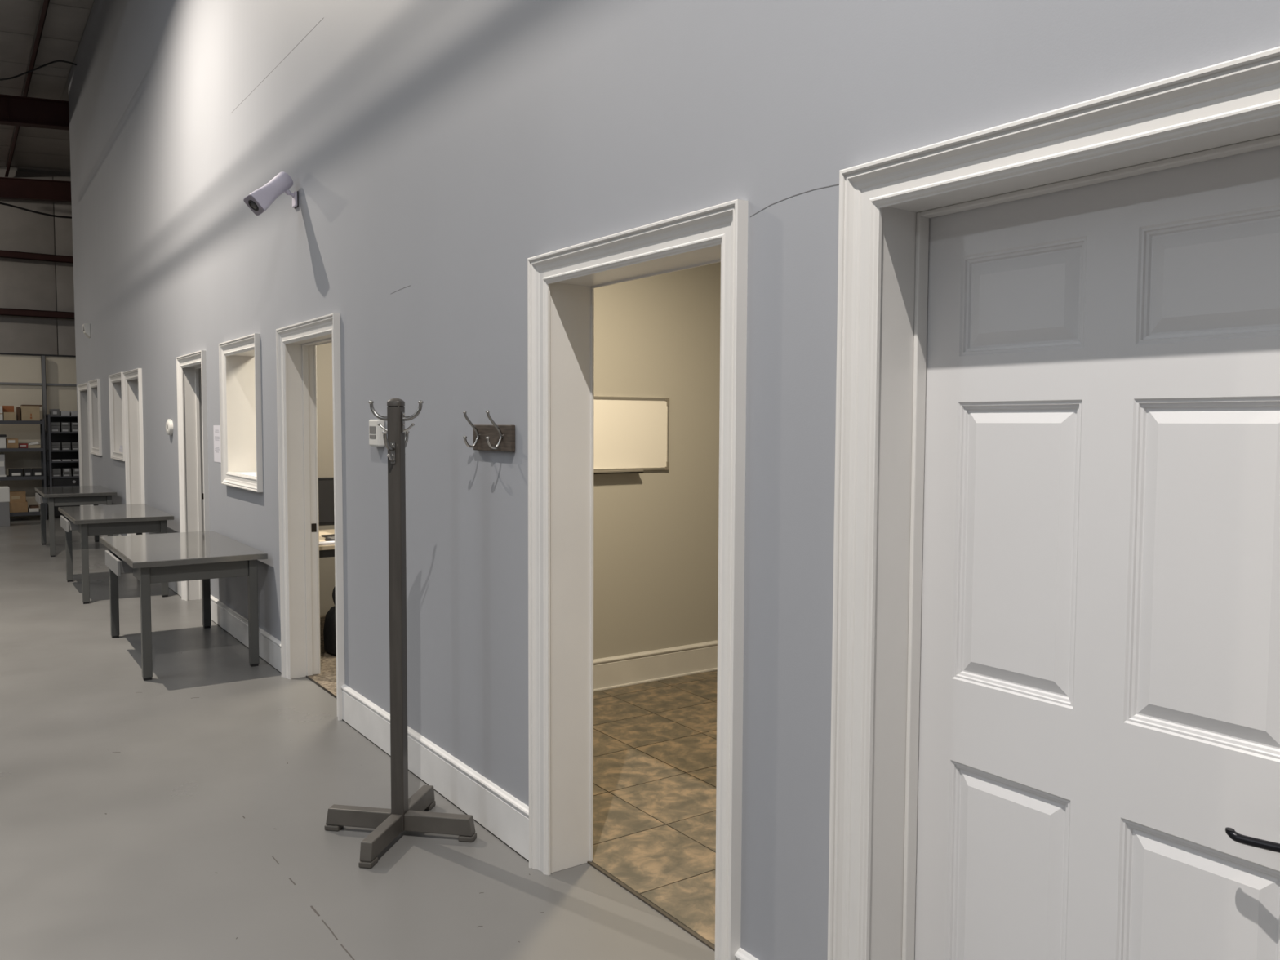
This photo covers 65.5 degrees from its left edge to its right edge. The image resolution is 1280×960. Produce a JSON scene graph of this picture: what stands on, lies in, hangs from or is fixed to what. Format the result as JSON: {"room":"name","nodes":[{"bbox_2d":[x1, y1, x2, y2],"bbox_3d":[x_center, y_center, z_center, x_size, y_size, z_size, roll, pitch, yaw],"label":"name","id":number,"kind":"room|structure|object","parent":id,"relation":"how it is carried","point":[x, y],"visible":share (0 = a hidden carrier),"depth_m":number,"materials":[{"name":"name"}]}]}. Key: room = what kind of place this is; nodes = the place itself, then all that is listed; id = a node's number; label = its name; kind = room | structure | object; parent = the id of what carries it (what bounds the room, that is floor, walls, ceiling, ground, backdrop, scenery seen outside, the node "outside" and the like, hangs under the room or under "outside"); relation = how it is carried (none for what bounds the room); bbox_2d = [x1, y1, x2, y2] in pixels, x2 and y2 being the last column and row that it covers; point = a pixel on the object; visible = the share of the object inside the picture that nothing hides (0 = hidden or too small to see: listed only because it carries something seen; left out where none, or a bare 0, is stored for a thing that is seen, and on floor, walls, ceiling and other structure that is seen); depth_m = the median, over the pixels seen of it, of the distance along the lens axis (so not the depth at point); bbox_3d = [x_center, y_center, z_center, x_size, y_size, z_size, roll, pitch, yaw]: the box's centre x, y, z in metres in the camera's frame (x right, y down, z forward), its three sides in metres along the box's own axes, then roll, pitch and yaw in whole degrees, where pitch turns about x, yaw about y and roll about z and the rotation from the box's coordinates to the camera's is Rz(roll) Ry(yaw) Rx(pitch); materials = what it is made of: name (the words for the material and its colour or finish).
{"room":"warehouse interior","nodes":[
{"label":"warehouse interior","id":0,"kind":"room"},
{"bbox_2d":[0,166,75,355],"bbox_3d":[-16.775,-3.227,18.672,18.500,7.330,0.340,-2,4,-35],"label":"wall","id":1,"kind":"structure","parent":0,"point":[37,291],"depth_m":21.28,"materials":[{"name":"grey"}]},
{"bbox_2d":[0,352,77,518],"bbox_3d":[-10.087,-0.712,16.075,10.400,2.655,0.200,-2,4,-35],"label":"wall","id":2,"kind":"structure","parent":0,"point":[47,380],"depth_m":16.17,"materials":[{"name":"beige"}]},
{"bbox_2d":[0,0,94,202],"bbox_3d":[-7.980,-5.110,5.860,18.500,2.128,31.200,-2,4,-35],"label":"ceiling","id":3,"kind":"structure","parent":0,"point":[34,113],"depth_m":15.46,"materials":[{"name":"grey metal"}]},
{"bbox_2d":[0,202,71,218],"bbox_3d":[-12.223,-5.586,20.678,3.602,0.227,0.040,-2,4,-35],"label":"cable","id":4,"kind":"object","parent":3,"relation":"hanging from","point":[2,203],"visible":0.63,"depth_m":20.50,"materials":[{"name":"black plastic"}]},
{"bbox_2d":[315,342,335,615],"bbox_3d":[-1.430,-0.315,8.823,4.035,2.750,0.100,-2,4,-35],"label":"wall","id":5,"kind":"structure","parent":0,"point":[324,352],"depth_m":8.00,"materials":[{"name":"beige paint"}]},
{"bbox_2d":[0,515,715,959],"bbox_3d":[-7.949,1.236,6.135,18.500,0.101,31.000,-2,4,-35],"label":"floor","id":6,"kind":"structure","parent":0,"point":[180,813],"depth_m":3.87,"materials":[{"name":"grey paint"}]},
{"bbox_2d":[0,486,9,526],"bbox_3d":[-9.572,0.393,14.950,0.161,0.580,0.316,-2,4,-35],"label":"waste bin","id":7,"kind":"object","parent":6,"relation":"on","point":[4,491],"visible":1,"depth_m":14.84,"materials":[{"name":"grey plastic"}]},
{"bbox_2d":[0,418,47,519],"bbox_3d":[-10.069,-0.158,15.621,1.242,1.600,0.480,-2,4,-35],"label":"shelving unit","id":8,"kind":"object","parent":6,"relation":"on","point":[42,422],"visible":0.75,"depth_m":15.68,"materials":[{"name":"grey metal"}]},
{"bbox_2d":[0,405,3,420],"bbox_3d":[-10.067,-1.040,15.508,0.207,0.225,0.301,-2,4,-35],"label":"carton","id":9,"kind":"object","parent":8,"relation":"on","point":[1,406],"visible":0.85,"depth_m":15.43,"materials":[{"name":"white cardboard"}]},
{"bbox_2d":[0,453,6,476],"bbox_3d":[-10.063,-0.229,15.554,0.230,0.350,0.310,-2,4,-35],"label":"stack","id":10,"kind":"object","parent":8,"relation":"on","point":[2,455],"visible":1,"depth_m":15.47,"materials":[{"name":"grey"}]},
{"bbox_2d":[0,434,6,448],"bbox_3d":[-10.058,-0.604,15.541,0.255,0.210,0.320,-2,4,-35],"label":"tub","id":11,"kind":"object","parent":8,"relation":"on","point":[2,437],"visible":1,"depth_m":15.46,"materials":[{"name":"white plastic"}]},
{"bbox_2d":[2,405,15,420],"bbox_3d":[-9.916,-1.051,15.622,0.154,0.235,0.314,-2,4,-35],"label":"carton","id":12,"kind":"object","parent":8,"relation":"on","point":[9,414],"visible":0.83,"depth_m":15.53,"materials":[{"name":"beige cardboard"}]},
{"bbox_2d":[5,438,18,448],"bbox_3d":[-9.889,-0.578,15.659,0.155,0.147,0.302,-2,4,-35],"label":"carton","id":13,"kind":"object","parent":8,"relation":"on","point":[10,442],"visible":0.96,"depth_m":15.54,"materials":[{"name":"brown cardboard"}]},
{"bbox_2d":[8,468,22,476],"bbox_3d":[-9.861,-0.119,15.706,0.178,0.115,0.302,-2,4,-35],"label":"storage bin","id":14,"kind":"object","parent":8,"relation":"on","point":[11,472],"visible":1,"depth_m":15.59,"materials":[{"name":"black plastic"}]},
{"bbox_2d":[8,501,27,512],"bbox_3d":[-9.873,0.422,15.743,0.290,0.160,0.320,-2,4,-35],"label":"carton","id":15,"kind":"object","parent":8,"relation":"on","point":[15,507],"visible":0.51,"depth_m":15.62,"materials":[{"name":"brown cardboard"}]},
{"bbox_2d":[9,490,26,502],"bbox_3d":[-9.876,0.260,15.736,0.255,0.165,0.272,-2,4,-35],"label":"carton","id":16,"kind":"object","parent":15,"relation":"on","point":[15,495],"visible":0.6,"depth_m":15.64,"materials":[{"name":"brown cardboard"}]},
{"bbox_2d":[16,407,20,420],"bbox_3d":[-9.812,-1.042,15.698,0.042,0.210,0.280,-2,4,-35],"label":"cardboard sheet","id":17,"kind":"object","parent":8,"relation":"on","point":[18,409],"visible":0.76,"depth_m":15.59,"materials":[{"name":"brown cardboard"}]},
{"bbox_2d":[18,443,27,448],"bbox_3d":[-9.744,-0.542,15.713,0.113,0.070,0.182,-2,4,-35],"label":"packet","id":18,"kind":"object","parent":8,"relation":"on","point":[20,445],"visible":1,"depth_m":15.64,"materials":[{"name":"red plastic"}]},
{"bbox_2d":[22,468,32,476],"bbox_3d":[-9.727,-0.124,15.798,0.118,0.115,0.302,-2,4,-35],"label":"storage bin","id":19,"kind":"object","parent":8,"relation":"on","point":[26,472],"visible":0.98,"depth_m":15.68,"materials":[{"name":"black plastic"}]},
{"bbox_2d":[20,404,42,420],"bbox_3d":[-9.679,-1.068,15.812,0.282,0.250,0.362,-2,4,-35],"label":"carton","id":20,"kind":"object","parent":8,"relation":"on","point":[28,412],"visible":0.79,"depth_m":15.66,"materials":[{"name":"beige cardboard"}]},
{"bbox_2d":[27,507,39,511],"bbox_3d":[-9.666,0.470,15.846,0.135,0.055,0.250,-2,4,-35],"label":"paper ream","id":21,"kind":"object","parent":8,"relation":"on","point":[36,509],"visible":0.89,"depth_m":15.75,"materials":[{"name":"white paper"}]},
{"bbox_2d":[29,504,38,508],"bbox_3d":[-9.663,0.424,15.858,0.115,0.035,0.230,-2,4,-35],"label":"folder","id":22,"kind":"object","parent":21,"relation":"on","point":[37,505],"visible":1,"depth_m":15.77,"materials":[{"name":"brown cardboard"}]},
{"bbox_2d":[27,441,40,448],"bbox_3d":[-9.634,-0.561,15.808,0.173,0.098,0.229,-2,4,-35],"label":"parcel","id":23,"kind":"object","parent":8,"relation":"on","point":[31,445],"visible":0.97,"depth_m":15.73,"materials":[{"name":"beige paper"}]},
{"bbox_2d":[31,467,43,475],"bbox_3d":[-9.617,-0.127,15.874,0.134,0.115,0.302,-2,4,-35],"label":"storage bin","id":24,"kind":"object","parent":8,"relation":"on","point":[36,471],"visible":0.9,"depth_m":15.76,"materials":[{"name":"black plastic"}]},
{"bbox_2d":[45,413,79,517],"bbox_3d":[-9.108,-0.228,16.235,0.957,1.680,0.400,-2,4,-35],"label":"shelving unit","id":25,"kind":"object","parent":6,"relation":"on","point":[51,437],"visible":0.27,"depth_m":16.17,"materials":[{"name":"grey metal"}]},
{"bbox_2d":[48,408,59,415],"bbox_3d":[-9.389,-1.085,15.945,0.122,0.102,0.272,-2,4,-35],"label":"storage box","id":26,"kind":"object","parent":25,"relation":"on","point":[52,411],"visible":0.89,"depth_m":15.84,"materials":[{"name":"grey plastic"}]},
{"bbox_2d":[50,428,60,431],"bbox_3d":[-9.390,-0.795,15.962,0.122,0.050,0.272,-2,4,-35],"label":"storage box","id":27,"kind":"object","parent":25,"relation":"on","point":[51,429],"visible":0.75,"depth_m":15.85,"materials":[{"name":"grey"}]},
{"bbox_2d":[50,425,60,428],"bbox_3d":[-9.390,-0.848,15.960,0.122,0.050,0.270,-2,4,-35],"label":"storage box","id":28,"kind":"object","parent":27,"relation":"on","point":[51,426],"visible":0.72,"depth_m":15.85,"materials":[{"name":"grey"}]},
{"bbox_2d":[50,422,59,425],"bbox_3d":[-9.390,-0.901,15.957,0.122,0.050,0.270,-2,4,-35],"label":"storage box","id":29,"kind":"object","parent":28,"relation":"on","point":[51,423],"visible":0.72,"depth_m":15.84,"materials":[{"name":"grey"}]},
{"bbox_2d":[51,447,60,450],"bbox_3d":[-9.391,-0.500,15.978,0.122,0.039,0.272,-2,4,-35],"label":"storage box","id":30,"kind":"object","parent":25,"relation":"on","point":[52,448],"visible":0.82,"depth_m":15.88,"materials":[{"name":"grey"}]},
{"bbox_2d":[50,444,60,447],"bbox_3d":[-9.392,-0.542,15.977,0.122,0.039,0.270,-2,4,-35],"label":"storage box","id":31,"kind":"object","parent":30,"relation":"on","point":[51,446],"visible":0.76,"depth_m":15.87,"materials":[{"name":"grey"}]},
{"bbox_2d":[50,442,60,444],"bbox_3d":[-9.391,-0.584,15.974,0.122,0.039,0.270,-2,4,-35],"label":"storage box","id":32,"kind":"object","parent":31,"relation":"on","point":[51,443],"visible":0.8,"depth_m":15.87,"materials":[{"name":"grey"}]},
{"bbox_2d":[51,473,61,476],"bbox_3d":[-9.393,-0.077,16.002,0.122,0.037,0.272,-2,4,-35],"label":"storage box","id":33,"kind":"object","parent":25,"relation":"on","point":[53,475],"visible":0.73,"depth_m":15.89,"materials":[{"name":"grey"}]},
{"bbox_2d":[51,467,61,474],"bbox_3d":[-9.393,-0.143,15.999,0.114,0.090,0.270,-2,4,-35],"label":"storage box","id":34,"kind":"object","parent":33,"relation":"on","point":[54,470],"visible":0.9,"depth_m":15.90,"materials":[{"name":"grey plastic"}]},
{"bbox_2d":[51,458,61,461],"bbox_3d":[-9.392,-0.318,15.989,0.122,0.025,0.270,-2,4,-35],"label":"storage box","id":35,"kind":"object","parent":25,"relation":"on","point":[54,460],"visible":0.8,"depth_m":15.89,"materials":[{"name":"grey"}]},
{"bbox_2d":[59,410,70,415],"bbox_3d":[-9.273,-1.075,16.028,0.122,0.072,0.270,-2,4,-35],"label":"storage box","id":36,"kind":"object","parent":25,"relation":"on","point":[61,412],"visible":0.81,"depth_m":15.92,"materials":[{"name":"grey plastic"}]},
{"bbox_2d":[60,428,70,431],"bbox_3d":[-9.273,-0.799,16.043,0.122,0.050,0.272,-2,4,-35],"label":"storage box","id":37,"kind":"object","parent":25,"relation":"on","point":[61,429],"visible":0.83,"depth_m":15.93,"materials":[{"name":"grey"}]},
{"bbox_2d":[59,425,70,428],"bbox_3d":[-9.274,-0.852,16.040,0.122,0.050,0.270,-2,4,-35],"label":"storage box","id":38,"kind":"object","parent":37,"relation":"on","point":[60,426],"visible":0.87,"depth_m":15.94,"materials":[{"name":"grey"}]},
{"bbox_2d":[59,422,70,425],"bbox_3d":[-9.273,-0.905,16.037,0.122,0.050,0.272,-2,4,-35],"label":"storage box","id":39,"kind":"object","parent":38,"relation":"on","point":[60,423],"visible":0.93,"depth_m":15.93,"materials":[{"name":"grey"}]},
{"bbox_2d":[52,477,79,485],"bbox_3d":[-9.274,0.025,16.089,0.410,0.120,0.274,-2,4,-35],"label":"storage bin","id":40,"kind":"object","parent":25,"relation":"on","point":[69,481],"visible":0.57,"depth_m":15.97,"materials":[{"name":"black plastic"}]},
{"bbox_2d":[60,447,71,450],"bbox_3d":[-9.274,-0.504,16.059,0.122,0.039,0.272,-2,4,-35],"label":"storage box","id":41,"kind":"object","parent":25,"relation":"on","point":[61,448],"visible":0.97,"depth_m":15.95,"materials":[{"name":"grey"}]},
{"bbox_2d":[60,444,71,447],"bbox_3d":[-9.275,-0.546,16.058,0.122,0.039,0.270,-2,4,-35],"label":"storage box","id":42,"kind":"object","parent":41,"relation":"on","point":[61,446],"visible":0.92,"depth_m":15.95,"materials":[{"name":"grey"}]},
{"bbox_2d":[60,442,71,444],"bbox_3d":[-9.275,-0.588,16.055,0.122,0.039,0.270,-2,4,-35],"label":"storage box","id":43,"kind":"object","parent":42,"relation":"on","point":[61,443],"visible":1,"depth_m":15.95,"materials":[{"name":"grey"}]},
{"bbox_2d":[61,458,71,461],"bbox_3d":[-9.276,-0.322,16.070,0.122,0.025,0.270,-2,4,-35],"label":"storage box","id":44,"kind":"object","parent":25,"relation":"on","point":[62,460],"visible":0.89,"depth_m":15.98,"materials":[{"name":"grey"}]},
{"bbox_2d":[61,473,71,476],"bbox_3d":[-9.276,-0.081,16.083,0.122,0.037,0.272,-2,4,-35],"label":"storage box","id":45,"kind":"object","parent":25,"relation":"on","point":[62,474],"visible":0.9,"depth_m":15.98,"materials":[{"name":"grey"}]},
{"bbox_2d":[61,467,71,474],"bbox_3d":[-9.276,-0.147,16.079,0.114,0.090,0.272,-2,4,-35],"label":"storage box","id":46,"kind":"object","parent":45,"relation":"on","point":[64,470],"visible":1,"depth_m":15.98,"materials":[{"name":"grey plastic"}]},
{"bbox_2d":[69,411,77,415],"bbox_3d":[-9.156,-1.079,16.108,0.122,0.072,0.270,-2,4,-35],"label":"storage box","id":47,"kind":"object","parent":25,"relation":"on","point":[72,413],"visible":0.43,"depth_m":15.99,"materials":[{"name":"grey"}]},
{"bbox_2d":[70,428,77,431],"bbox_3d":[-9.156,-0.803,16.123,0.122,0.050,0.272,-2,4,-35],"label":"storage box","id":48,"kind":"object","parent":25,"relation":"on","point":[71,429],"visible":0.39,"depth_m":16.01,"materials":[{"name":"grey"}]},
{"bbox_2d":[70,425,77,428],"bbox_3d":[-9.157,-0.856,16.121,0.122,0.050,0.270,-2,4,-35],"label":"storage box","id":49,"kind":"object","parent":48,"relation":"on","point":[71,426],"visible":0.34,"depth_m":16.00,"materials":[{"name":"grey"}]},
{"bbox_2d":[70,422,77,425],"bbox_3d":[-9.156,-0.909,16.117,0.122,0.050,0.272,-2,4,-35],"label":"storage box","id":50,"kind":"object","parent":49,"relation":"on","point":[71,423],"visible":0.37,"depth_m":16.00,"materials":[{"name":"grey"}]},
{"bbox_2d":[71,473,79,476],"bbox_3d":[-9.159,-0.085,16.164,0.122,0.037,0.272,-2,4,-35],"label":"storage box","id":51,"kind":"object","parent":25,"relation":"on","point":[73,474],"visible":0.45,"depth_m":16.05,"materials":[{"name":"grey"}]},
{"bbox_2d":[71,467,79,474],"bbox_3d":[-9.159,-0.151,16.160,0.114,0.090,0.272,-2,4,-35],"label":"storage box","id":52,"kind":"object","parent":51,"relation":"on","point":[74,470],"visible":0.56,"depth_m":16.05,"materials":[{"name":"grey plastic"}]},
{"bbox_2d":[35,485,116,556],"bbox_3d":[-6.950,0.482,12.217,0.767,0.730,1.520,-2,4,-35],"label":"work table","id":53,"kind":"object","parent":6,"relation":"on","point":[53,496],"visible":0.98,"depth_m":11.73,"materials":[{"name":"silver metal"}]},
{"bbox_2d":[57,503,173,604],"bbox_3d":[-4.923,0.656,9.290,0.792,0.730,1.590,-2,4,-35],"label":"work table","id":54,"kind":"object","parent":6,"relation":"on","point":[138,518],"visible":0.93,"depth_m":8.80,"materials":[{"name":"silver metal"}]},
{"bbox_2d":[99,530,267,680],"bbox_3d":[-3.154,0.804,6.782,0.794,0.730,1.605,-2,4,-35],"label":"work table","id":55,"kind":"object","parent":6,"relation":"on","point":[152,558],"visible":1,"depth_m":6.34,"materials":[{"name":"silver metal"}]},
{"bbox_2d":[308,614,336,696],"bbox_3d":[-0.570,1.131,7.591,4.105,0.008,3.040,-2,4,-35],"label":"floor","id":56,"kind":"structure","parent":6,"relation":"on","point":[326,678],"depth_m":6.26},
{"bbox_2d":[319,528,334,557],"bbox_3d":[-1.841,0.762,7.419,1.470,0.737,1.000,-2,4,-35],"label":"desk","id":57,"kind":"object","parent":56,"relation":"on","point":[325,551],"visible":0.02,"depth_m":6.65,"materials":[{"name":"beige laminate"}]},
{"bbox_2d":[318,476,334,537],"bbox_3d":[-2.141,0.193,7.129,0.600,0.430,0.180,-2,4,-35],"label":"monitor","id":58,"kind":"object","parent":57,"relation":"on","point":[326,485],"visible":0.06,"depth_m":7.03,"materials":[{"name":"black plastic"}]},
{"bbox_2d":[319,540,334,545],"bbox_3d":[-2.076,0.424,6.712,0.260,0.015,0.100,-2,4,-35],"label":"paper stack","id":59,"kind":"object","parent":57,"relation":"on","point":[322,543],"visible":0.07,"depth_m":6.66,"materials":[{"name":"grey paper"}]},
{"bbox_2d":[324,536,334,541],"bbox_3d":[-1.961,0.405,6.949,0.440,0.028,0.140,-2,4,-35],"label":"keyboard","id":60,"kind":"object","parent":57,"relation":"on","point":[332,538],"visible":0.12,"depth_m":6.83,"materials":[{"name":"black plastic"}]},
{"bbox_2d":[323,586,336,655],"bbox_3d":[-1.976,0.933,6.751,0.315,0.470,0.250,-2,4,-35],"label":"bag","id":61,"kind":"object","parent":56,"relation":"on","point":[329,630],"visible":0.23,"depth_m":6.65,"materials":[{"name":"black fabric"}]},
{"bbox_2d":[324,397,476,868],"bbox_3d":[-0.910,0.521,3.738,0.453,1.655,0.453,-2,4,-35],"label":"coat rack","id":62,"kind":"object","parent":6,"relation":"on","point":[405,814],"visible":1,"depth_m":3.72,"materials":[{"name":"grey wood"}]},
{"bbox_2d":[590,670,717,947],"bbox_3d":[1.277,1.285,4.985,4.040,0.006,3.123,-2,4,-35],"label":"floor","id":63,"kind":"structure","parent":0,"point":[655,743],"depth_m":4.18,"materials":[{"name":"brown tile"}]},
{"bbox_2d":[593,262,720,659],"bbox_3d":[0.363,-0.162,6.239,4.035,2.750,0.117,-2,4,-35],"label":"wall partition","id":64,"kind":"structure","parent":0,"point":[655,532],"depth_m":6.02,"materials":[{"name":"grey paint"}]},
{"bbox_2d":[593,395,669,474],"bbox_3d":[-0.147,-0.261,5.771,0.806,0.447,0.060,-2,4,-35],"label":"whiteboard","id":65,"kind":"object","parent":64,"relation":"attached to","point":[631,433],"visible":0.55,"depth_m":5.85,"materials":[{"name":"white"}]},
{"bbox_2d":[593,470,643,474],"bbox_3d":[-0.195,-0.045,5.750,0.485,0.018,0.059,-2,4,-35],"label":"tray","id":66,"kind":"object","parent":65,"relation":"on","point":[595,472],"depth_m":5.76,"materials":[{"name":"silver metal"}]},
{"bbox_2d":[593,640,717,692],"bbox_3d":[0.419,1.117,6.265,3.985,0.188,0.028,-2,4,-35],"label":"baseboard","id":67,"kind":"structure","parent":64,"relation":"attached to","point":[628,669],"depth_m":6.03,"materials":[{"name":"paint"}]},
{"bbox_2d":[67,0,1279,959],"bbox_3d":[-2.012,-2.245,5.874,0.166,6.930,24.150,-2,4,-35],"label":"wall","id":68,"kind":"structure","parent":0,"point":[429,149],"depth_m":3.71,"materials":[{"name":"paint"}]},
{"bbox_2d":[0,60,76,80],"bbox_3d":[-8.958,-5.824,14.173,1.631,0.510,0.097,-1,4,-24],"label":"cable","id":69,"kind":"object","parent":68,"relation":"attached to","point":[55,61],"visible":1,"depth_m":14.31,"materials":[{"name":"black plastic"}]},
{"bbox_2d":[76,382,93,506],"bbox_3d":[-8.236,-0.376,14.964,0.233,2.124,1.381,-2,4,-35],"label":"door frame","id":70,"kind":"structure","parent":68,"relation":"in","point":[85,457],"depth_m":15.41,"materials":[{"name":"white paint"}]},
{"bbox_2d":[82,323,90,337],"bbox_3d":[-7.854,-2.118,14.105,0.088,0.195,0.197,-2,4,-35],"label":"emergency light","id":71,"kind":"object","parent":68,"relation":"attached to","point":[86,326],"visible":1,"depth_m":14.04,"materials":[{"name":"white plastic"}]},
{"bbox_2d":[88,378,102,455],"bbox_3d":[-7.466,-0.869,13.824,0.231,1.029,1.051,-2,4,-35],"label":"window","id":72,"kind":"structure","parent":68,"relation":"in","point":[94,386],"depth_m":14.13,"materials":[{"name":"white paint"}]},
{"bbox_2d":[108,372,124,461],"bbox_3d":[-6.192,-0.760,11.987,0.231,1.029,1.096,-2,4,-35],"label":"window","id":73,"kind":"structure","parent":68,"relation":"in","point":[116,406],"depth_m":12.33,"materials":[{"name":"white paint"}]},
{"bbox_2d":[123,368,145,535],"bbox_3d":[-5.480,-0.141,10.992,0.233,2.124,1.111,-2,4,-35],"label":"door","id":74,"kind":"structure","parent":68,"relation":"in","point":[132,379],"depth_m":11.32,"materials":[{"name":"white paint"}]},
{"bbox_2d":[165,418,173,435],"bbox_3d":[-4.309,-0.484,9.106,0.038,0.148,0.170,-2,4,-35],"label":"wall sensor","id":75,"kind":"object","parent":68,"relation":"attached to","point":[169,424],"visible":1,"depth_m":9.06,"materials":[{"name":"white plastic"}]},
{"bbox_2d":[176,350,210,600],"bbox_3d":[-3.646,0.016,8.347,0.233,2.124,1.046,-2,4,-35],"label":"door frame","id":76,"kind":"structure","parent":68,"relation":"in","point":[191,368],"depth_m":8.67,"materials":[{"name":"white paint"}]},
{"bbox_2d":[213,425,221,462],"bbox_3d":[-3.219,-0.275,7.572,0.002,0.280,0.236,-2,4,-35],"label":"notice","id":77,"kind":"object","parent":68,"relation":"attached to","point":[217,456],"visible":1,"depth_m":7.57,"materials":[{"name":"grey paper"}]},
{"bbox_2d":[214,430,219,452],"bbox_3d":[-3.220,-0.295,7.570,0.001,0.172,0.170,-2,4,-35],"label":"print","id":78,"kind":"object","parent":77,"relation":"attached to","point":[216,432],"depth_m":7.57,"materials":[{"name":"grey paper"}]},
{"bbox_2d":[218,333,262,492],"bbox_3d":[-2.695,-0.462,6.946,0.231,1.029,1.046,-2,4,-35],"label":"window","id":79,"kind":"structure","parent":68,"relation":"in","point":[239,358],"depth_m":7.28,"materials":[{"name":"white paint"}]},
{"bbox_2d":[243,171,298,215],"bbox_3d":[-2.064,-1.613,5.588,0.123,0.262,0.300,3,5,45],"label":"security camera","id":80,"kind":"object","parent":68,"relation":"attached to","point":[259,201],"visible":1,"depth_m":5.55,"materials":[{"name":"grey plastic"}]},
{"bbox_2d":[275,313,344,720],"bbox_3d":[-1.796,0.174,5.679,0.233,2.124,1.096,-2,4,-35],"label":"door frame","id":81,"kind":"structure","parent":68,"relation":"in","point":[295,344],"depth_m":6.03,"materials":[{"name":"white paint"}]},
{"bbox_2d":[306,675,336,698],"bbox_3d":[-1.790,1.230,5.746,0.012,0.007,0.920,-2,4,-35],"label":"trim","id":82,"kind":"structure","parent":68,"relation":"attached to","point":[308,677],"depth_m":5.87,"materials":[{"name":"brown metal"}]},
{"bbox_2d":[368,419,384,446],"bbox_3d":[-1.240,-0.222,4.680,0.038,0.126,0.128,-2,4,-35],"label":"thermostat","id":83,"kind":"object","parent":68,"relation":"attached to","point":[375,435],"visible":0.98,"depth_m":4.64,"materials":[{"name":"white plastic"}]},
{"bbox_2d":[100,533,758,959],"bbox_3d":[-2.102,1.122,6.011,0.020,0.189,24.150,-2,4,-35],"label":"baseboard","id":84,"kind":"structure","parent":68,"relation":"attached to","point":[495,810],"depth_m":4.23,"materials":[{"name":"paint"}]},
{"bbox_2d":[462,410,515,452],"bbox_3d":[-0.571,-0.181,3.674,0.084,0.150,0.314,-2,4,-35],"label":"coat rack","id":85,"kind":"object","parent":68,"relation":"attached to","point":[494,437],"visible":1,"depth_m":3.66,"materials":[{"name":"brown wood"}]},
{"bbox_2d":[527,199,747,959],"bbox_3d":[0.020,0.328,3.061,0.233,2.124,1.102,-2,4,-35],"label":"door frame","id":86,"kind":"structure","parent":68,"relation":"in","point":[562,283],"depth_m":3.38,"materials":[{"name":"white paint"}]},
{"bbox_2d":[586,861,715,951],"bbox_3d":[0.078,1.384,3.164,0.007,0.006,0.926,-2,4,-35],"label":"threshold","id":87,"kind":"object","parent":68,"relation":"attached to","point":[594,866],"depth_m":3.21,"materials":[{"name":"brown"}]},
{"bbox_2d":[827,46,1279,959],"bbox_3d":[0.839,0.399,1.875,0.226,2.124,1.091,-2,4,-35],"label":"door","id":88,"kind":"structure","parent":68,"relation":"in","point":[1055,695],"depth_m":1.97,"materials":[{"name":"white paint"}]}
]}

